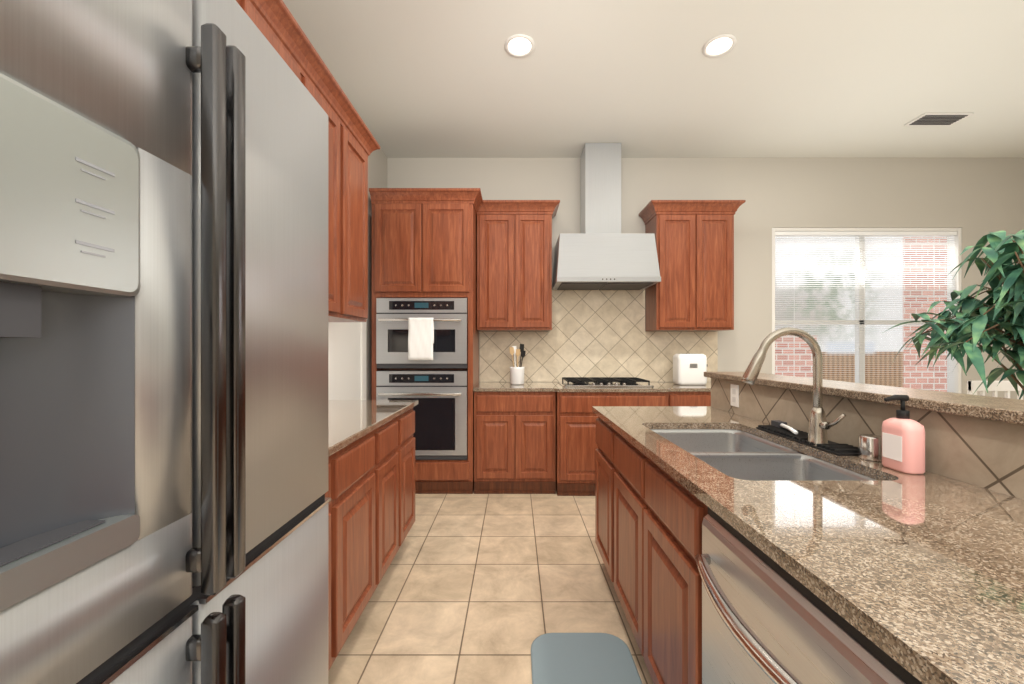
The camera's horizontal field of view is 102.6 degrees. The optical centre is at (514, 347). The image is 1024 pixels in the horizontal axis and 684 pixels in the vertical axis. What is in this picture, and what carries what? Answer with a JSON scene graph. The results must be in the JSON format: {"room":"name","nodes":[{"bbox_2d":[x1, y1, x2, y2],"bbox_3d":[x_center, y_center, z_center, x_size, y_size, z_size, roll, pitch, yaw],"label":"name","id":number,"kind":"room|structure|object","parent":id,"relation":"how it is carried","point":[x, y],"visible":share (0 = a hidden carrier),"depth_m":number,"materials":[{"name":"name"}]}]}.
{"room":"kitchen","nodes":[
{"label":"kitchen","id":0,"kind":"room"},
{"bbox_2d":[328,491,653,683],"bbox_3d":[2.150,1.290,1.090,7.140,0.060,6.420,0,0,0],"label":"floor","id":1,"kind":"structure","parent":0,"point":[465,597],"depth_m":2.09,"materials":[{"name":"tile"}]},
{"bbox_2d":[0,0,330,683],"bbox_3d":[-0.838,0.344,0.545,0.864,1.832,0.910,0,0,0],"label":"fridge","id":2,"kind":"object","parent":1,"relation":"on","point":[164,167],"visible":1,"depth_m":0.52,"materials":[{"name":"grey metal"}]},
{"bbox_2d":[236,0,414,670],"bbox_3d":[-0.973,-0.051,1.395,0.646,2.621,2.750,0,0,0],"label":"tall cabinet","id":3,"kind":"object","parent":1,"relation":"on","point":[371,480],"visible":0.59,"depth_m":2.03,"materials":[{"name":"brown wood"}]},
{"bbox_2d":[328,400,417,456],"bbox_3d":[-0.969,0.311,1.870,0.654,0.130,1.716,0,0,0],"label":"countertop","id":4,"kind":"structure","parent":3,"relation":"in","point":[349,421],"depth_m":2.07,"materials":[{"name":"stone"}]},
{"bbox_2d":[369,188,745,495],"bbox_3d":[0.438,-0.051,3.807,3.365,2.621,0.714,0,0,0],"label":"tall cabinet","id":5,"kind":"object","parent":1,"relation":"on","point":[450,265],"visible":0.88,"depth_m":3.54,"materials":[{"name":"brown wood"}]},
{"bbox_2d":[376,298,467,459],"bbox_3d":[-0.805,0.268,3.558,0.780,1.395,0.193,0,0,0],"label":"oven","id":6,"kind":"object","parent":5,"relation":"in","point":[422,343],"depth_m":3.53,"materials":[{"name":"grey metal"}]},
{"bbox_2d":[408,318,433,359],"bbox_3d":[-0.795,-0.077,3.473,0.211,0.359,0.047,0,0,0],"label":"oven towel","id":7,"kind":"object","parent":6,"relation":"hanging from","point":[420,330],"depth_m":3.46,"materials":[{"name":"white fabric"}]},
{"bbox_2d":[473,382,710,391],"bbox_3d":[0.855,0.361,3.823,2.430,0.030,0.686,0,0,0],"label":"countertop","id":8,"kind":"structure","parent":5,"relation":"on","point":[481,386],"depth_m":3.53,"materials":[{"name":"stone"}]},
{"bbox_2d":[509,344,525,384],"bbox_3d":[0.020,0.152,3.900,0.145,0.385,0.145,0,0,37],"label":"utensil crock","id":9,"kind":"object","parent":8,"relation":"on","point":[516,373],"visible":1,"depth_m":3.87,"materials":[{"name":"white ceramic"}]},
{"bbox_2d":[558,377,653,386],"bbox_3d":[0.835,0.319,3.875,0.810,0.053,0.490,0,0,0],"label":"cooktop","id":10,"kind":"object","parent":8,"relation":"in","point":[569,381],"visible":1,"depth_m":3.73,"materials":[{"name":"silver metal"}]},
{"bbox_2d":[673,354,707,384],"bbox_3d":[1.670,0.199,3.889,0.300,0.292,0.183,0,0,0],"label":"toaster","id":11,"kind":"object","parent":8,"relation":"on","point":[688,369],"visible":0.91,"depth_m":3.80,"materials":[{"name":"white plastic"}]},
{"bbox_2d":[531,633,641,683],"bbox_3d":[0.270,1.253,1.410,0.410,0.014,0.780,0,0,0],"label":"rug","id":12,"kind":"object","parent":1,"relation":"on","point":[556,658],"visible":1,"depth_m":1.64,"materials":[{"name":"grey fabric"}]},
{"bbox_2d":[592,327,1023,683],"bbox_3d":[0.893,0.593,0.930,1.013,1.334,3.060,0,0,0],"label":"base cabinet","id":13,"kind":"object","parent":1,"relation":"on","point":[733,551],"visible":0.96,"depth_m":0.96,"materials":[{"name":"brown stone"}]},
{"bbox_2d":[731,384,738,406],"bbox_3d":[1.156,0.250,2.160,0.007,0.114,0.072,0,0,0],"label":"outlet plate","id":14,"kind":"object","parent":13,"relation":"attached to","point":[734,387],"depth_m":2.15,"materials":[{"name":"white plastic"}]},
{"bbox_2d":[650,429,877,480],"bbox_3d":[0.802,0.484,1.485,0.479,0.214,0.854,0,0,0],"label":"sink","id":15,"kind":"object","parent":13,"relation":"in","point":[744,454],"depth_m":1.45,"materials":[{"name":"metal"}]},
{"bbox_2d":[741,327,845,445],"bbox_3d":[0.957,0.136,1.418,0.302,0.419,0.142,0,0,0],"label":"faucet","id":16,"kind":"object","parent":13,"relation":"on","point":[818,427],"depth_m":1.44,"materials":[{"name":"silver metal"}]},
{"bbox_2d":[756,420,857,455],"bbox_3d":[1.091,0.326,1.538,0.117,0.038,0.445,0,0,0],"label":"mat","id":17,"kind":"object","parent":13,"relation":"on","point":[777,427],"visible":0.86,"depth_m":1.51,"materials":[{"name":"black rubber"}]},
{"bbox_2d":[695,507,922,683],"bbox_3d":[0.711,0.810,0.725,0.648,0.860,0.580,0,0,0],"label":"dishwasher","id":18,"kind":"object","parent":13,"relation":"in","point":[762,623],"depth_m":0.73,"materials":[{"name":"grey metal"}]},
{"bbox_2d":[858,434,881,461],"bbox_3d":[1.108,0.309,1.275,0.062,0.072,0.062,0,0,0],"label":"steel cup","id":19,"kind":"object","parent":13,"relation":"on","point":[869,445],"visible":0.84,"depth_m":1.25,"materials":[{"name":"silver metal"}]},
{"bbox_2d":[882,395,924,473],"bbox_3d":[1.089,0.239,1.163,0.081,0.213,0.094,0,0,0],"label":"soap dispenser","id":20,"kind":"object","parent":13,"relation":"on","point":[903,438],"visible":1,"depth_m":1.14,"materials":[{"name":"pink plastic"}]},
{"bbox_2d":[886,229,1023,398],"bbox_3d":[2.608,0.319,2.017,1.068,1.882,1.036,0,0,-23],"label":"plant","id":21,"kind":"object","parent":1,"relation":"on","point":[979,321],"visible":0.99,"depth_m":2.03,"materials":[{"name":"green plant"}]},
{"bbox_2d":[967,381,1022,399],"bbox_3d":[3.400,0.745,3.065,0.460,1.030,0.430,0,0,0],"label":"chair","id":22,"kind":"object","parent":1,"relation":"on","point":[1006,386],"visible":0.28,"depth_m":2.85,"materials":[{"name":"white"}]},
{"bbox_2d":[283,0,1023,157],"bbox_3d":[2.150,-1.990,1.090,7.140,0.100,6.420,0,0,0],"label":"ceiling","id":23,"kind":"structure","parent":0,"point":[426,78],"depth_m":2.89,"materials":[{"name":"white paint"}]},
{"bbox_2d":[504,34,534,57],"bbox_3d":[0.030,-1.935,2.630,0.196,0.009,0.196,0,0,0],"label":"recessed light","id":24,"kind":"object","parent":23,"relation":"in","point":[519,47],"visible":1,"depth_m":2.62,"materials":[{"name":"white"}]},
{"bbox_2d":[702,34,736,57],"bbox_3d":[1.310,-1.935,2.630,0.196,0.009,0.196,0,0,0],"label":"recessed light","id":25,"kind":"object","parent":23,"relation":"in","point":[720,45],"visible":1,"depth_m":2.62,"materials":[{"name":"white"}]},
{"bbox_2d":[904,113,973,125],"bbox_3d":[3.580,-1.933,3.470,0.400,0.013,0.180,0,0,0],"label":"ceiling vent","id":26,"kind":"object","parent":23,"relation":"in","point":[926,119],"visible":1,"depth_m":3.46,"materials":[{"name":"white metal"}]},
{"bbox_2d":[328,147,1023,399],"bbox_3d":[2.150,-0.340,1.090,7.140,3.200,6.420,0,0,0],"label":"wall","id":27,"kind":"structure","parent":0,"point":[594,333],"depth_m":4.18,"materials":[{"name":"beige paint"}]},
{"bbox_2d":[552,143,660,289],"bbox_3d":[0.836,-1.260,3.904,0.928,1.356,0.520,0,0,0],"label":"range hood","id":28,"kind":"object","parent":27,"relation":"attached to","point":[599,257],"visible":0.98,"depth_m":3.71,"materials":[{"name":"metal"}]},
{"bbox_2d":[772,228,961,392],"bbox_3d":[3.590,-0.355,4.240,1.936,1.746,0.112,0,0,0],"label":"window","id":29,"kind":"structure","parent":27,"relation":"in","point":[954,380],"depth_m":4.24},
{"bbox_2d":[775,231,956,390],"bbox_3d":[3.590,-0.356,4.213,1.860,1.672,0.043,0,0,0],"label":"window blinds","id":30,"kind":"object","parent":29,"relation":"attached to","point":[934,234],"depth_m":4.21,"materials":[{"name":"white plastic"}]},
{"label":"outside","id":31,"kind":"structure","parent":0,"visible":0},
{"bbox_2d":[775,237,946,391],"bbox_3d":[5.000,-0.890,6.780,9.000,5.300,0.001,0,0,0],"label":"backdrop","id":32,"kind":"structure","parent":31,"point":[925,381],"depth_m":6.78,"materials":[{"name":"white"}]}
]}

